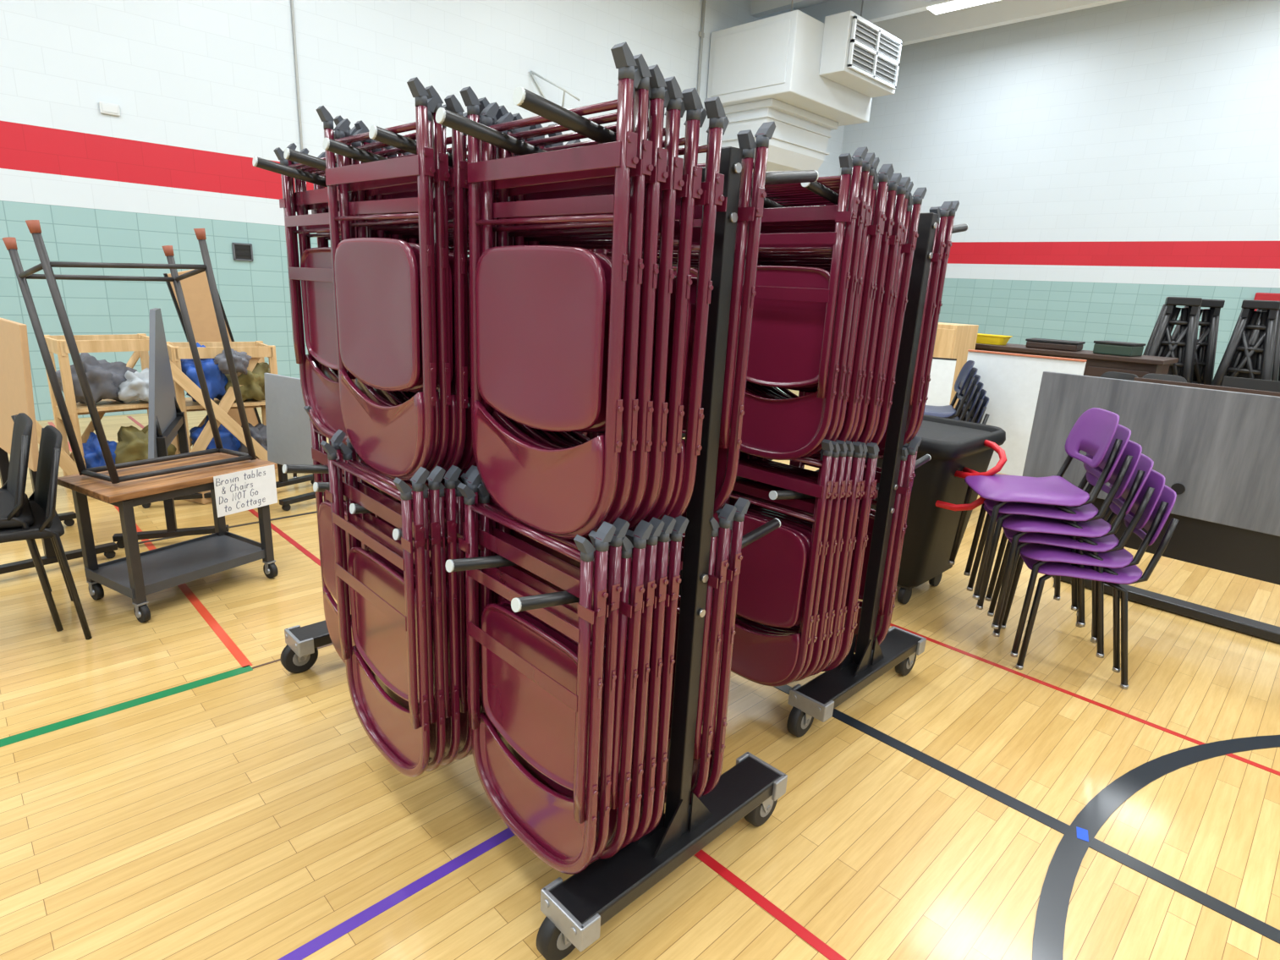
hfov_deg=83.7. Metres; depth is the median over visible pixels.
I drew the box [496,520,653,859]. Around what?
folding chair
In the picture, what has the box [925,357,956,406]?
board
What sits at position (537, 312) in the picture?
folding chair
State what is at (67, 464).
wooden plank
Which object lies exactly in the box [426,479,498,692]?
folding chair
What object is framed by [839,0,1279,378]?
wall
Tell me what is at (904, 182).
folding chair
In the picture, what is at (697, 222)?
folding chair
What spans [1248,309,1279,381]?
frame
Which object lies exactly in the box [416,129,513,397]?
folding chair
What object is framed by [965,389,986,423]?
chair
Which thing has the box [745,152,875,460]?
folding chair
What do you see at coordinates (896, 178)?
folding chair
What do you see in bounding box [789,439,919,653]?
folding chair
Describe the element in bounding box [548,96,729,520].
folding chair
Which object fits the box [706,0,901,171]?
handler
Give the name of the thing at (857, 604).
folding chair
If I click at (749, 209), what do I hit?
folding chair
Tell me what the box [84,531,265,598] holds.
shelf
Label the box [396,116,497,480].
folding chair
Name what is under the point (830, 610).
folding chair
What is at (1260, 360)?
frame
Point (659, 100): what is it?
folding chair
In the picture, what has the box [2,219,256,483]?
frame
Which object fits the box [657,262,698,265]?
folding chair
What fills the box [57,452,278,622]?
utility cart
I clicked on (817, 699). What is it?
cart
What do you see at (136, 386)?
cloth bag
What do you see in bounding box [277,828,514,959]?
floor line
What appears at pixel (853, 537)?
folding chair
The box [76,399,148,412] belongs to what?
shelf
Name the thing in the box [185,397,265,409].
shelf
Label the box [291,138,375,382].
folding chair
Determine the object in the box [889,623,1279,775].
trim
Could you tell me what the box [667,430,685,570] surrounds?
folding chair
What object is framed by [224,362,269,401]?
cloth bag
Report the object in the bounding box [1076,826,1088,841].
tape patch
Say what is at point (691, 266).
folding chair
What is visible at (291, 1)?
conduit pipe
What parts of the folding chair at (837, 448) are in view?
backrest, seat, frame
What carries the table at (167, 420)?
on the floor
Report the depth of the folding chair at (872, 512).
2.43 m
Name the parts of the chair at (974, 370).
leg, backrest, leg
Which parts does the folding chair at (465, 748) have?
seat, backrest, leg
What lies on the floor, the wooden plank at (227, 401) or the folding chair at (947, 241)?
the wooden plank at (227, 401)
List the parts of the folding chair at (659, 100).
leg, backrest, seat, leg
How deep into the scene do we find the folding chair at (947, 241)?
2.23 m
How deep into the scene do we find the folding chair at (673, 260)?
2.38 m
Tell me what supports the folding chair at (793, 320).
hanging from the cart at (817, 699)
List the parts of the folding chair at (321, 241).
leg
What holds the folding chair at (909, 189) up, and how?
hanging from the cart at (817, 699)
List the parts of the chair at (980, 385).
leg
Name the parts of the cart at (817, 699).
arm, arm, arm, arm, post, arm, arm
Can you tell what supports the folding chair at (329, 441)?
hanging from the cart at (575, 909)
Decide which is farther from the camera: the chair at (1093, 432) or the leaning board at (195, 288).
the leaning board at (195, 288)
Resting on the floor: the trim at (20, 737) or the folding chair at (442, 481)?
the trim at (20, 737)
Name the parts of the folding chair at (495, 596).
leg, frame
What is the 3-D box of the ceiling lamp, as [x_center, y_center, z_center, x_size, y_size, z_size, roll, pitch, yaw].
[4.701,-6.962,10.032,0.360,0.448,1.250,-12,21,-43]
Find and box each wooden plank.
[35,419,87,496]
[170,361,278,473]
[189,357,260,452]
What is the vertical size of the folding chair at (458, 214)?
0.819 m
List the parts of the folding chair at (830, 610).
leg, seat, backrest, frame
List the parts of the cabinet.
door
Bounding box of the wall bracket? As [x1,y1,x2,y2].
[529,70,580,107]
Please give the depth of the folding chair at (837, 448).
2.09 m
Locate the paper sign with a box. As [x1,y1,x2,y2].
[213,464,277,517]
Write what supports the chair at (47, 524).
on the floor
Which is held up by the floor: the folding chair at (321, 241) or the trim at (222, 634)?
the trim at (222, 634)
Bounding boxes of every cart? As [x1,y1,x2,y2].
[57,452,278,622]
[252,86,818,959]
[681,181,968,737]
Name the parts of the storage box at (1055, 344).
lid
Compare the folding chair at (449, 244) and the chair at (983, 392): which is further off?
the chair at (983, 392)
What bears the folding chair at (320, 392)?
hanging from the cart at (575, 909)
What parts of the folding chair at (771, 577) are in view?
backrest, seat, leg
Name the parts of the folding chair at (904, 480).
seat, backrest, frame, leg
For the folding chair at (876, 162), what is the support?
hanging from the cart at (817, 699)
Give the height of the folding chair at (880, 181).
0.820 m
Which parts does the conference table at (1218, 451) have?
modesty panel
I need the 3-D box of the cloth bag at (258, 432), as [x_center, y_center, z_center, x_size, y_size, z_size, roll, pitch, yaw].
[-2.699,-0.271,5.008,0.278,0.259,0.276,5,15,8]
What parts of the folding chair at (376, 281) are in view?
leg, seat, backrest, leg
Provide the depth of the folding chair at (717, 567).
1.59 m
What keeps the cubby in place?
on the floor
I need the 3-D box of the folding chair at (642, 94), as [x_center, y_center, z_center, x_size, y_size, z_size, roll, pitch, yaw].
[-0.157,-0.299,1.348,0.061,0.822,0.472,-12,21,-43]
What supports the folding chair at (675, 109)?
hanging from the cart at (575, 909)
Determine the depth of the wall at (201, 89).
6.68 m
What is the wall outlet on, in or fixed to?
attached to the wall at (201, 89)
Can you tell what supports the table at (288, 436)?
on the floor
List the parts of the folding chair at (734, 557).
backrest, seat, leg, frame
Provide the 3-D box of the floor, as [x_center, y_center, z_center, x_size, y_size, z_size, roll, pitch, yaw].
[2.420,1.063,2.090,20.000,0.100,17.000,-12,21,-43]
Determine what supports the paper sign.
attached to the utility cart at (137, 575)
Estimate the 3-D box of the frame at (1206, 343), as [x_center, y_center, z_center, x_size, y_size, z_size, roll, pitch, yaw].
[5.847,-1.141,7.682,0.666,1.560,0.360,8,16,18]
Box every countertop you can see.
[974,342,1178,378]
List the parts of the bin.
lid, handle, handle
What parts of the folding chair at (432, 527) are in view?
leg, seat, backrest, leg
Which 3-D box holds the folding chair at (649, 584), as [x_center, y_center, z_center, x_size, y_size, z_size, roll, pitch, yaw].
[-0.154,0.421,1.578,0.062,0.818,0.465,-12,21,-43]
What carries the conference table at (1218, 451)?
on the floor
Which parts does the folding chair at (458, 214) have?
leg, backrest, seat, leg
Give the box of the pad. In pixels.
[1253,292,1279,310]
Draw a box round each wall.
[0,0,844,421]
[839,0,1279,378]
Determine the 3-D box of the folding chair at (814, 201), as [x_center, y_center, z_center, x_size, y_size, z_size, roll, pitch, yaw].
[0.468,-0.466,2.104,0.062,0.822,0.472,-12,20,-43]
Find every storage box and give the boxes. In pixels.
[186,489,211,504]
[1025,338,1085,351]
[1093,340,1145,357]
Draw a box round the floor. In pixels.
[0,389,1279,959]
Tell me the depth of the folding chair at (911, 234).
2.04 m
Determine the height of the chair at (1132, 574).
0.760 m
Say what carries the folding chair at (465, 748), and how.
hanging from the cart at (575, 909)
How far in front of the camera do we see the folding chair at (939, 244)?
2.22 m
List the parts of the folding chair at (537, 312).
leg, backrest, seat, leg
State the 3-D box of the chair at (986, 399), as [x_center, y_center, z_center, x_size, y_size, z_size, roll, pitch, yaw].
[2.067,-0.190,4.912,0.474,0.800,0.444,7,16,16]
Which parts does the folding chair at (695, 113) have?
backrest, seat, leg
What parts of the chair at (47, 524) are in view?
seat, post, leg, backrest, post, leg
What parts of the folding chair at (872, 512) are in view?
seat, frame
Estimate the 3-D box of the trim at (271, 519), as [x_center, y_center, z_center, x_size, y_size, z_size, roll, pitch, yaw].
[-4.425,0.709,1.876,8.030,0.002,0.025,-12,21,-43]
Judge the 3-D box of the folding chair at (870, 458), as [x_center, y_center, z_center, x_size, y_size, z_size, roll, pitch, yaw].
[0.529,0.235,2.374,0.064,0.817,0.462,-12,21,-43]
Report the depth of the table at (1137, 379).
4.90 m
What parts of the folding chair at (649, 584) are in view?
leg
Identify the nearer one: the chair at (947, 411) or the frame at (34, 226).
the frame at (34, 226)
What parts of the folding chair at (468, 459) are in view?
leg, backrest, seat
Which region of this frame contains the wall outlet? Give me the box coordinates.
[98,101,120,115]
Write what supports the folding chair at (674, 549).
hanging from the cart at (575, 909)
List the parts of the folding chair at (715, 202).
backrest, seat, leg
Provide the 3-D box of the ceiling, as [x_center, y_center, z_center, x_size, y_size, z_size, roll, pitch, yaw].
[2.715,-4.575,0.556,20.000,0.500,17.000,-12,21,-43]
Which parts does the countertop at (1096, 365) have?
drawer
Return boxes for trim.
[0,664,252,747]
[47,422,252,668]
[126,416,846,959]
[138,510,316,543]
[251,642,332,669]
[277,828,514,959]
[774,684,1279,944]
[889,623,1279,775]
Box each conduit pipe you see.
[290,0,302,150]
[697,0,705,96]
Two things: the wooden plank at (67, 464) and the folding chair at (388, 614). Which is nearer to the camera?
the folding chair at (388, 614)
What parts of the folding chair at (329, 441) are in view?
seat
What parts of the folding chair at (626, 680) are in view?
leg, seat, backrest, leg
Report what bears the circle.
on the floor
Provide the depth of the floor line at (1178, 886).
1.99 m
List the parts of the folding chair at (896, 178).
backrest, frame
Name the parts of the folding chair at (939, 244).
backrest, leg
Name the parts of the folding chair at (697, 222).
seat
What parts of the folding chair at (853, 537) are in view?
seat, frame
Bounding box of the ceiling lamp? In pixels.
[924,0,998,14]
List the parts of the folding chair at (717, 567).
backrest, seat, frame, leg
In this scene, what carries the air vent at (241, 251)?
in the wall at (201, 89)
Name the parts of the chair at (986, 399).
leg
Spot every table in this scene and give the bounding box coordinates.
[0,318,117,574]
[112,307,229,548]
[263,373,324,510]
[1022,371,1279,643]
[1133,377,1279,396]
[1221,376,1279,392]
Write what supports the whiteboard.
on the floor
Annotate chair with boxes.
[0,412,63,631]
[0,425,92,639]
[273,126,357,444]
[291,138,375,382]
[303,406,377,663]
[311,146,390,375]
[315,76,439,481]
[320,428,429,777]
[328,438,362,621]
[334,85,454,477]
[338,437,445,771]
[354,94,468,479]
[358,455,461,766]
[375,465,477,759]
[381,117,481,479]
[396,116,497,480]
[397,472,482,754]
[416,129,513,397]
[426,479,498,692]
[448,206,527,247]
[448,212,469,252]
[457,468,615,874]
[459,41,642,538]
[477,480,629,863]
[478,54,657,536]
[495,64,671,522]
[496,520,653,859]
[512,76,687,530]
[512,517,664,849]
[527,515,675,842]
[529,87,706,531]
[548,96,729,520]
[587,249,608,439]
[591,121,775,517]
[625,516,688,835]
[642,219,701,278]
[642,257,698,259]
[643,503,736,805]
[657,259,698,263]
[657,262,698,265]
[657,264,697,268]
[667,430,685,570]
[668,497,750,796]
[711,439,834,686]
[711,440,840,682]
[722,439,848,681]
[730,146,867,460]
[730,440,854,677]
[741,441,863,675]
[744,163,893,458]
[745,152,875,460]
[745,157,879,457]
[748,167,894,441]
[749,441,867,669]
[750,442,878,671]
[756,172,901,443]
[763,176,910,444]
[763,442,878,658]
[774,181,913,444]
[777,186,926,445]
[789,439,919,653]
[798,201,952,455]
[801,436,922,629]
[906,200,959,444]
[923,360,974,418]
[948,407,1122,610]
[951,367,977,420]
[957,374,980,422]
[962,381,983,423]
[963,424,1132,626]
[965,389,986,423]
[966,439,1145,642]
[968,395,989,424]
[984,453,1154,658]
[987,469,1168,672]
[1000,484,1179,689]
[1099,371,1137,380]
[1142,373,1186,382]
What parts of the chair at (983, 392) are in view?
leg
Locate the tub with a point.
(981, 338)
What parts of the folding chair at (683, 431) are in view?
seat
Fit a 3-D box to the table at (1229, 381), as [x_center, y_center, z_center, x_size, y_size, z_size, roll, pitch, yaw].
[4.922,-0.252,5.406,1.000,0.947,0.500,15,19,38]
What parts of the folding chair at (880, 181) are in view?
backrest, seat, frame, leg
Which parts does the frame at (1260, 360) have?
leg, leg, leg, leg, leg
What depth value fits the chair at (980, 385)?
4.64 m
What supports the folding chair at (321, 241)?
hanging from the cart at (575, 909)
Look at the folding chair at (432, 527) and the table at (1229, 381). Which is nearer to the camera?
the folding chair at (432, 527)
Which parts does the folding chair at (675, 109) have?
leg, backrest, seat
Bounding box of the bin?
[870,414,1006,604]
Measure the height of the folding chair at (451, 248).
0.822 m
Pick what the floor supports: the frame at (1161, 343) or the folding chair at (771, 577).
the frame at (1161, 343)
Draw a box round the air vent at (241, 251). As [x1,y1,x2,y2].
[231,242,253,261]
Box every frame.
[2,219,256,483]
[1142,296,1202,383]
[1171,298,1225,384]
[1210,299,1279,386]
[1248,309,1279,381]
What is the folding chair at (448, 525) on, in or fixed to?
hanging from the cart at (575, 909)
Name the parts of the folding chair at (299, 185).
leg, backrest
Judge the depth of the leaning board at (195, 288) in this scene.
5.05 m
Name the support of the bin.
on the floor
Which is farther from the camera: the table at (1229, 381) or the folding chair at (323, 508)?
the table at (1229, 381)
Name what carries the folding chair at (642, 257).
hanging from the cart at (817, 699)
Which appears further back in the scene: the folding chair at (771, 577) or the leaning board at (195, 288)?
the leaning board at (195, 288)
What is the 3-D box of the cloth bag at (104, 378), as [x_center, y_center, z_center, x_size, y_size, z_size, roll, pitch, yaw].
[-3.341,-0.615,4.364,0.326,0.326,0.361,4,15,4]
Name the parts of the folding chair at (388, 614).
leg, seat, backrest, leg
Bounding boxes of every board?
[163,269,261,426]
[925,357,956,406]
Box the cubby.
[166,340,277,458]
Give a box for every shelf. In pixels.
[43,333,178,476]
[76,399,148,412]
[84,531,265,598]
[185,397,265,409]
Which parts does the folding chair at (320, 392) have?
leg, seat, backrest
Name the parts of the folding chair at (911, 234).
backrest, leg, frame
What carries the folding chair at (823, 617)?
hanging from the cart at (817, 699)
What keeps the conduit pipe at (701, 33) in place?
attached to the wall at (201, 89)
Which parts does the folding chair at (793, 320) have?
backrest, seat, leg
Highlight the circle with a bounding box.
[1032,735,1279,959]
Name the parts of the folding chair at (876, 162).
backrest, seat, frame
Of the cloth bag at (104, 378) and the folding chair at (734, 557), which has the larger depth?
the cloth bag at (104, 378)
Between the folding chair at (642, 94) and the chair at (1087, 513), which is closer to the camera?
the folding chair at (642, 94)
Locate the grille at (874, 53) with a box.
[847,15,901,89]
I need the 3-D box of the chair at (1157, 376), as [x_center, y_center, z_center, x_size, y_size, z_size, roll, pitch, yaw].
[4.139,-0.424,5.713,0.444,0.800,0.474,10,17,25]
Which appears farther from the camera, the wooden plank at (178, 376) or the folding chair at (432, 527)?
the wooden plank at (178, 376)
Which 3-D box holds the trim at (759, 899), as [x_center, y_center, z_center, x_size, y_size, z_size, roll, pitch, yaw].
[0.838,1.178,1.168,0.028,0.002,15.900,-12,21,-43]
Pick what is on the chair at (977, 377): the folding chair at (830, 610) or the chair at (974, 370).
the chair at (974, 370)
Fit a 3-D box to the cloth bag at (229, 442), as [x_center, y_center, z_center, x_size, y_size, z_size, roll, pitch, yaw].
[-2.867,-0.271,4.851,0.320,0.347,0.316,-12,21,-43]
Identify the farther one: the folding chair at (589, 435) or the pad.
the pad
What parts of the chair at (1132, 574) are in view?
leg, seat, leg, leg, backrest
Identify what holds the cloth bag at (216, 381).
on the cubby
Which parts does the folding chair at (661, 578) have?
backrest, leg, seat, frame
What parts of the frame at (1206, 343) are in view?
leg, leg, leg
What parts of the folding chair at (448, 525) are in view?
leg, seat, backrest, leg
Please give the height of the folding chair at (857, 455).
0.817 m
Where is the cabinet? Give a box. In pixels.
[933,322,978,408]
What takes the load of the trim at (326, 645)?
on the floor
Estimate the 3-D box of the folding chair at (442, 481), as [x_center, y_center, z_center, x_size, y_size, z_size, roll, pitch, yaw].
[-0.528,0.315,1.857,0.064,0.822,0.472,-11,20,-43]
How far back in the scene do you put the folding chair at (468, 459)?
1.62 m
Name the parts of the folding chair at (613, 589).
leg, backrest, seat, leg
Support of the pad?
attached to the wall at (1102, 164)
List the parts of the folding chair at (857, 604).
frame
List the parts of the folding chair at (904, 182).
backrest, leg, frame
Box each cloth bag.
[55,352,137,404]
[82,432,116,468]
[114,424,176,464]
[117,368,148,403]
[180,342,228,401]
[189,415,240,451]
[213,348,251,374]
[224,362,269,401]
[236,422,267,456]
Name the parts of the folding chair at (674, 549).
seat, frame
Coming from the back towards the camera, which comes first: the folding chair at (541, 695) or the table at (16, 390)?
the table at (16, 390)
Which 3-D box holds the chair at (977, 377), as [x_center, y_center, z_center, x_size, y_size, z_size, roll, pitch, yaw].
[2.002,-0.333,4.896,0.474,0.800,0.444,7,16,16]
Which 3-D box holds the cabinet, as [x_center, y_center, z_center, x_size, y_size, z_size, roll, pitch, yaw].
[2.823,-0.906,6.926,0.527,1.200,0.500,-12,21,-43]
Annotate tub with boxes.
[976,333,1012,345]
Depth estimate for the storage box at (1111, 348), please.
6.25 m
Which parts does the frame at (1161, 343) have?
leg, leg, leg, leg, leg, leg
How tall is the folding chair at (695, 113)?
0.817 m
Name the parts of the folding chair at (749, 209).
leg, backrest, seat, leg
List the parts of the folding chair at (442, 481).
seat, frame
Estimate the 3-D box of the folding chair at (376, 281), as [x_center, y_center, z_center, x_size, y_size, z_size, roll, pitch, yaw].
[-0.575,-0.405,1.591,0.064,0.822,0.472,-12,22,-43]
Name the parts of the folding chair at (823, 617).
leg, backrest, seat, frame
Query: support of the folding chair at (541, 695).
hanging from the cart at (575, 909)
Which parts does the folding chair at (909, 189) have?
backrest, frame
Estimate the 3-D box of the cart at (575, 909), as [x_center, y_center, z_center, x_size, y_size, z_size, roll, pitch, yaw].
[-0.417,0.010,2.028,0.816,1.676,1.646,-12,21,-43]
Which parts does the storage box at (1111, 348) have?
lid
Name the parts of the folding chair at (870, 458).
backrest, leg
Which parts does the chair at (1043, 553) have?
leg, seat, leg, leg, backrest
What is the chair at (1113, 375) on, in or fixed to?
on the chair
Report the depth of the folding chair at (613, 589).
1.42 m
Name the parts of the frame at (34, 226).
rail, leg, leg, rail, rail, rail, leg, leg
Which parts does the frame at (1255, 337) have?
leg, leg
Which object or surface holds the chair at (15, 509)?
on the chair at (47, 524)
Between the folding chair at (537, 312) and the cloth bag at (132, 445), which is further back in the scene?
the cloth bag at (132, 445)
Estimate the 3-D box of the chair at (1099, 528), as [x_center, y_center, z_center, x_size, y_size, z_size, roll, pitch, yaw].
[1.666,0.195,2.901,0.450,0.760,0.422,5,15,9]
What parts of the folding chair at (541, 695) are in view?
leg, backrest, seat, leg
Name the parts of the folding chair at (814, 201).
backrest, frame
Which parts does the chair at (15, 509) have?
post, seat, post, backrest, leg, leg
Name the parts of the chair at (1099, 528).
leg, seat, leg, leg, leg, backrest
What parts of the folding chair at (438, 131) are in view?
leg, backrest, seat, leg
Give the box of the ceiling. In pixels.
[750,0,1126,45]
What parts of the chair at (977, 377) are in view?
backrest, leg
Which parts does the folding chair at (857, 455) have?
leg, seat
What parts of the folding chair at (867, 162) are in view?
backrest, seat, frame, leg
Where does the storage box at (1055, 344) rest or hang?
on the countertop at (1096, 365)
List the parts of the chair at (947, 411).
seat, leg, leg, backrest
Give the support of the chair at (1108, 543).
on the chair at (1043, 553)
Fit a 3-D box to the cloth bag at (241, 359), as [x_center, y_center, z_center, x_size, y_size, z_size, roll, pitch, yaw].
[-2.664,-0.773,4.652,0.193,0.186,0.200,3,15,1]
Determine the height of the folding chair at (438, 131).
0.820 m
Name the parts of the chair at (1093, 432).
leg, seat, leg, leg, backrest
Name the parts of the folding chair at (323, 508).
leg, backrest, seat, frame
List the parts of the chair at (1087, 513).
leg, seat, leg, leg, backrest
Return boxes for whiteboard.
[966,349,1087,476]
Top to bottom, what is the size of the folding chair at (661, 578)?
0.820 m
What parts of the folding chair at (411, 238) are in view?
leg, backrest, seat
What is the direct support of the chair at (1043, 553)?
on the chair at (1132, 574)
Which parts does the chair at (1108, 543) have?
leg, seat, leg, leg, backrest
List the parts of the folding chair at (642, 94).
leg, backrest, seat, leg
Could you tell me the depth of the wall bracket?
8.76 m

